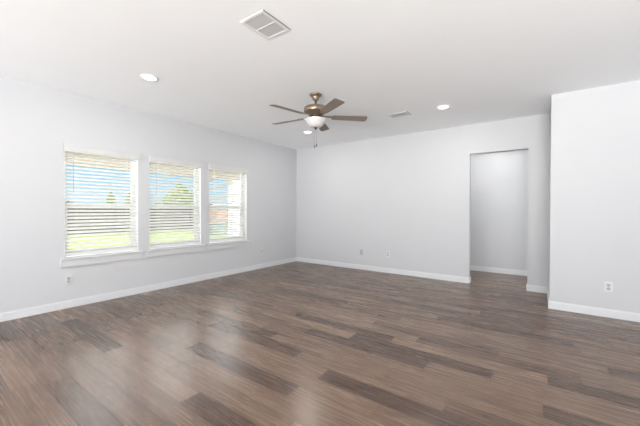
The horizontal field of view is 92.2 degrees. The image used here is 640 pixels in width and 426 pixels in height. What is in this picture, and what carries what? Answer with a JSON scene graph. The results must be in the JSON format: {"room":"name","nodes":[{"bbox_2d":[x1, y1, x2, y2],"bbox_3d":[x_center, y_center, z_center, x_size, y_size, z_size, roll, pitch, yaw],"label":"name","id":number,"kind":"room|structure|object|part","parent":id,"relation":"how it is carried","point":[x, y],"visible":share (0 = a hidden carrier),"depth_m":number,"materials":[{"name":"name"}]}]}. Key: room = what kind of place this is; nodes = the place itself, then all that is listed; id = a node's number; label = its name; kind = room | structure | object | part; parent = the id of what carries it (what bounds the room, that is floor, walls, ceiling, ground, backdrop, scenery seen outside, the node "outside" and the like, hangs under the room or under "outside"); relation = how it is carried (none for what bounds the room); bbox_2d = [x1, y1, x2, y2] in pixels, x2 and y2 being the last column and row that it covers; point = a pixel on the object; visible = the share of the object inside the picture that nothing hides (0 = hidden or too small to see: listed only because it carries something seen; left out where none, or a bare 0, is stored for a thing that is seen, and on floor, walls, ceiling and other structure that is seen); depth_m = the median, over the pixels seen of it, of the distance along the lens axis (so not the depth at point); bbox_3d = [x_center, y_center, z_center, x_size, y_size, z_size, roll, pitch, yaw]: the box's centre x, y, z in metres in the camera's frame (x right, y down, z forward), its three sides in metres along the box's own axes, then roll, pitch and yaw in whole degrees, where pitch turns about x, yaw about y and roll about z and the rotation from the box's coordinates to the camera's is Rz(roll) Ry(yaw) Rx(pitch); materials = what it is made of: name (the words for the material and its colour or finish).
{"room":"empty living room","nodes":[
{"label":"empty living room","id":0,"kind":"room"},
{"bbox_2d":[0,76,296,312],"bbox_3d":[-3.955,-0.137,3.022,0.160,2.770,11.596,1,1,36],"label":"wall","id":1,"kind":"structure","parent":0,"point":[36,121],"depth_m":4.20,"materials":[{"name":"paint"}]},
{"bbox_2d":[65,275,71,284],"bbox_3d":[-3.208,0.856,3.930,0.009,0.120,0.074,1,1,36],"label":"wall outlet","id":2,"kind":"object","parent":1,"relation":"attached to","point":[68,279],"visible":1,"depth_m":3.93,"materials":[{"name":"plastic"}]},
{"bbox_2d":[60,151,142,267],"bbox_3d":[-3.024,-0.085,4.285,0.200,1.532,0.967,1,1,36],"label":"window","id":3,"kind":"structure","parent":1,"relation":"in","point":[84,260],"depth_m":4.32,"materials":[{"name":"plastic"}]},
{"bbox_3d":[-3.081,-0.097,4.325,0.040,0.060,0.797,1,1,36],"label":"meeting rail","id":4,"kind":"part","parent":3,"relation":"part of","materials":[{"name":"plastic"}]},
{"bbox_3d":[-3.077,0.228,4.325,0.032,0.590,0.797,1,1,36],"label":"sash","id":5,"kind":"part","parent":3,"relation":"part of","materials":[{"name":"plastic"}]},
{"bbox_2d":[63,143,139,257],"bbox_3d":[-2.985,-0.158,4.256,0.092,1.446,0.897,1,1,36],"label":"window blind","id":6,"kind":"object","parent":3,"relation":"attached to","point":[66,147],"visible":0.99,"depth_m":4.21,"materials":[{"name":"plastic"}]},
{"bbox_3d":[-3.175,-0.126,4.023,0.053,1.346,0.002,1,1,36],"label":"ladder cord","id":7,"kind":"part","parent":6,"relation":"part of","materials":[{"name":"fabric"}]},
{"bbox_3d":[-3.002,0.555,4.273,0.048,0.020,0.857,1,1,36],"label":"rail","id":8,"kind":"part","parent":6,"relation":"part of","materials":[{"name":"plastic"}]},
{"bbox_2d":[0,257,296,321],"bbox_3d":[-3.880,1.170,2.995,0.014,0.098,11.326,1,1,36],"label":"baseboard","id":9,"kind":"structure","parent":1,"relation":"attached to","point":[26,312],"depth_m":4.42,"materials":[{"name":"paint"}]},
{"bbox_2d":[146,161,203,256],"bbox_3d":[-2.416,-0.091,5.131,0.200,1.532,0.979,1,1,36],"label":"window","id":10,"kind":"structure","parent":1,"relation":"in","point":[194,248],"depth_m":5.26,"materials":[{"name":"plastic"}]},
{"bbox_3d":[-2.473,-0.103,5.172,0.040,0.060,0.809,1,1,36],"label":"meeting rail","id":11,"kind":"part","parent":10,"relation":"part of","materials":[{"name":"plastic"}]},
{"bbox_3d":[-2.469,0.222,5.171,0.032,0.590,0.809,1,1,36],"label":"sash","id":12,"kind":"part","parent":10,"relation":"part of","materials":[{"name":"plastic"}]},
{"bbox_2d":[148,155,202,248],"bbox_3d":[-2.377,-0.164,5.102,0.092,1.446,0.909,1,1,36],"label":"window blind","id":13,"kind":"object","parent":10,"relation":"attached to","point":[156,159],"visible":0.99,"depth_m":5.06,"materials":[{"name":"plastic"}]},
{"bbox_3d":[-2.394,0.549,5.120,0.048,0.020,0.869,1,1,36],"label":"rail","id":14,"kind":"part","parent":13,"relation":"part of","materials":[{"name":"plastic"}]},
{"bbox_2d":[207,169,249,249],"bbox_3d":[-1.807,-0.098,5.980,0.200,1.532,0.973,1,1,36],"label":"window","id":15,"kind":"structure","parent":1,"relation":"in","point":[212,246],"depth_m":6.22,"materials":[{"name":"plastic"}]},
{"bbox_3d":[-1.859,0.216,6.020,0.032,0.590,0.803,1,1,36],"label":"sash","id":16,"kind":"part","parent":15,"relation":"part of","materials":[{"name":"plastic"}]},
{"bbox_2d":[208,164,247,242],"bbox_3d":[-1.767,-0.170,5.951,0.092,1.446,0.903,1,1,36],"label":"window blind","id":17,"kind":"object","parent":15,"relation":"attached to","point":[211,166],"visible":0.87,"depth_m":5.93,"materials":[{"name":"plastic"}]},
{"bbox_3d":[-1.784,0.543,5.968,0.048,0.020,0.863,1,1,36],"label":"rail","id":18,"kind":"part","parent":17,"relation":"part of","materials":[{"name":"plastic"}]},
{"bbox_2d":[0,261,639,425],"bbox_3d":[-0.205,1.262,1.185,8.096,0.030,12.670,1,1,36],"label":"floor","id":19,"kind":"structure","parent":0,"point":[296,343],"depth_m":2.65,"materials":[{"name":"brown wood"}]},
{"bbox_2d":[0,0,639,149],"bbox_3d":[-0.216,-1.593,1.141,8.406,0.200,12.920,1,1,36],"label":"ceiling","id":20,"kind":"structure","parent":0,"point":[486,60],"depth_m":2.96,"materials":[{"name":"paint"}]},
{"bbox_2d":[140,74,158,80],"bbox_3d":[-1.912,-1.515,3.455,0.184,0.008,0.184,1,1,36],"label":"recessed light","id":21,"kind":"object","parent":20,"relation":"in","point":[148,77],"visible":1,"depth_m":3.44,"materials":[{"name":"plastic"}]},
{"bbox_2d":[240,9,290,39],"bbox_3d":[-0.436,-1.504,2.479,0.266,0.005,0.310,1,1,36],"label":"ceiling vent","id":22,"kind":"object","parent":20,"relation":"in","point":[264,24],"visible":1,"depth_m":2.47,"materials":[{"name":"metal"}]},
{"bbox_2d":[269,92,366,147],"bbox_3d":[-0.093,-1.169,3.950,1.270,0.700,1.292,1,1,36],"label":"ceiling fan","id":23,"kind":"object","parent":20,"relation":"hanging from","point":[316,111],"visible":1,"depth_m":3.87,"materials":[{"name":"brown metal"}]},
{"bbox_3d":[-0.379,-1.227,3.649,0.465,0.006,0.132,0,13,-42],"label":"fan blade","id":24,"kind":"part","parent":23,"relation":"part of","materials":[{"name":"brown wood"}]},
{"bbox_3d":[-0.435,-1.232,4.160,0.465,0.006,0.132,0,13,30],"label":"fan blade","id":25,"kind":"part","parent":23,"relation":"part of","materials":[{"name":"brown wood"}]},
{"bbox_3d":[-0.056,-1.148,3.944,0.268,0.107,0.268,1,1,36],"label":"lamp shade","id":26,"kind":"part","parent":23,"relation":"part of","materials":[{"name":"white glass"}]},
{"bbox_3d":[0.033,-1.233,4.372,0.132,0.006,0.465,-12,-2,12],"label":"fan blade","id":27,"kind":"part","parent":23,"relation":"part of","materials":[{"name":"brown wood"}]},
{"bbox_3d":[0.125,-1.225,3.545,0.132,0.006,0.465,13,-5,-24],"label":"fan blade","id":28,"kind":"part","parent":23,"relation":"part of","materials":[{"name":"brown wood"}]},
{"bbox_3d":[0.379,-1.228,3.992,0.465,0.006,0.132,0,-11,-6],"label":"fan blade","id":29,"kind":"part","parent":23,"relation":"part of","materials":[{"name":"brown wood"}]},
{"bbox_2d":[388,111,410,117],"bbox_3d":[1.228,-1.521,4.770,0.306,0.005,0.200,1,1,36],"label":"ceiling vent","id":30,"kind":"object","parent":20,"relation":"in","point":[405,113],"visible":1,"depth_m":4.76,"materials":[{"name":"metal"}]},
{"bbox_2d":[437,105,449,108],"bbox_3d":[1.765,-1.514,4.409,0.184,0.008,0.184,1,1,36],"label":"recessed light","id":31,"kind":"object","parent":20,"relation":"in","point":[440,106],"visible":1,"depth_m":4.39,"materials":[{"name":"plastic"}]},
{"bbox_2d":[296,113,549,287],"bbox_3d":[3.192,-0.142,5.768,8.246,2.770,1.444,1,1,36],"label":"wall","id":32,"kind":"structure","parent":0,"point":[408,196],"depth_m":6.06,"materials":[{"name":"paint"}]},
{"bbox_2d":[297,257,639,321],"bbox_3d":[2.485,1.170,4.918,8.082,0.098,1.018,1,1,36],"label":"baseboard","id":33,"kind":"structure","parent":32,"relation":"attached to","point":[533,288],"depth_m":4.80,"materials":[{"name":"paint"}]},
{"bbox_2d":[470,265,526,275],"bbox_3d":[3.798,1.163,6.075,4.300,0.098,0.014,1,1,36],"label":"baseboard","id":34,"kind":"structure","parent":32,"relation":"attached to","point":[476,268],"depth_m":6.20,"materials":[{"name":"paint"}]},
{"bbox_2d":[548,80,639,312],"bbox_3d":[4.540,-0.115,3.367,3.255,2.770,0.884,1,1,36],"label":"wall","id":35,"kind":"structure","parent":0,"point":[594,155],"depth_m":3.70,"materials":[{"name":"paint"}]},
{"bbox_2d":[604,282,612,291],"bbox_3d":[3.407,0.874,3.638,0.074,0.120,0.009,1,1,36],"label":"wall outlet","id":36,"kind":"object","parent":35,"relation":"attached to","point":[608,286],"visible":1,"depth_m":3.63,"materials":[{"name":"plastic"}]},
{"label":"outside","id":37,"kind":"structure","parent":0,"visible":0},
{"bbox_2d":[67,219,227,248],"bbox_3d":[-22.053,1.228,28.160,51.344,0.200,80.000,1,1,36],"label":"lawn","id":38,"kind":"structure","parent":37,"point":[104,219],"depth_m":15.55,"materials":[{"name":"green plant"}]},
{"bbox_2d":[106,192,116,202],"bbox_3d":[-16.136,-0.240,23.781,0.840,2.855,0.880,0,1,-31],"label":"tree","id":39,"kind":"object","parent":38,"relation":"on","point":[110,192],"visible":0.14,"depth_m":23.70,"materials":[{"name":"green plant"}]},
{"bbox_2d":[67,208,227,234],"bbox_3d":[-6.103,0.372,26.547,0.147,1.635,40.000,1,1,36],"label":"wooden fence","id":40,"kind":"object","parent":38,"relation":"on","point":[67,208],"visible":0.02,"depth_m":18.18,"materials":[{"name":"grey wood"}]},
{"bbox_3d":[-6.129,-0.303,26.561,0.038,0.085,40.000,1,1,36],"label":"rail","id":41,"kind":"part","parent":40,"relation":"part of","materials":[{"name":"white wood"}]},
{"bbox_2d":[158,184,193,204],"bbox_3d":[-13.336,-0.880,29.381,5.003,4.048,4.915,1,1,36],"label":"tree","id":42,"kind":"object","parent":38,"relation":"on","point":[178,184],"visible":0.31,"depth_m":28.76,"materials":[{"name":"green plant"}]},
{"bbox_2d":[209,224,225,234],"bbox_3d":[-6.282,0.925,18.524,0.760,0.680,1.110,1,1,36],"label":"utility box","id":43,"kind":"object","parent":38,"relation":"on","point":[209,224],"visible":0.24,"depth_m":18.23,"materials":[{"name":"green metal"}]},
{"bbox_2d":[209,204,226,228],"bbox_3d":[-7.169,0.277,21.223,1.600,1.920,0.923,1,1,36],"label":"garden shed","id":44,"kind":"object","parent":38,"relation":"on","point":[209,204],"visible":0.16,"depth_m":20.82,"materials":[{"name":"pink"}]},
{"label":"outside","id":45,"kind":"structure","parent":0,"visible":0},
{"bbox_3d":[-4.115,1.419,6.044,3.600,0.340,13.000,1,1,36],"label":"patio slab","id":46,"kind":"object","parent":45,"visible":0},
{"bbox_2d":[228,181,239,235],"bbox_3d":[-2.777,0.085,10.107,0.320,2.260,0.460,1,1,36],"label":"patio column","id":47,"kind":"structure","parent":46,"relation":"on","point":[228,181],"depth_m":9.95,"materials":[{"name":"white paint"}]},
{"bbox_2d":[65,151,239,180],"bbox_3d":[-5.275,-1.230,6.611,0.200,0.420,12.600,1,1,36],"label":"beam","id":48,"kind":"structure","parent":47,"relation":"on","point":[65,151],"depth_m":7.37,"materials":[{"name":"beige paint"}]}
]}

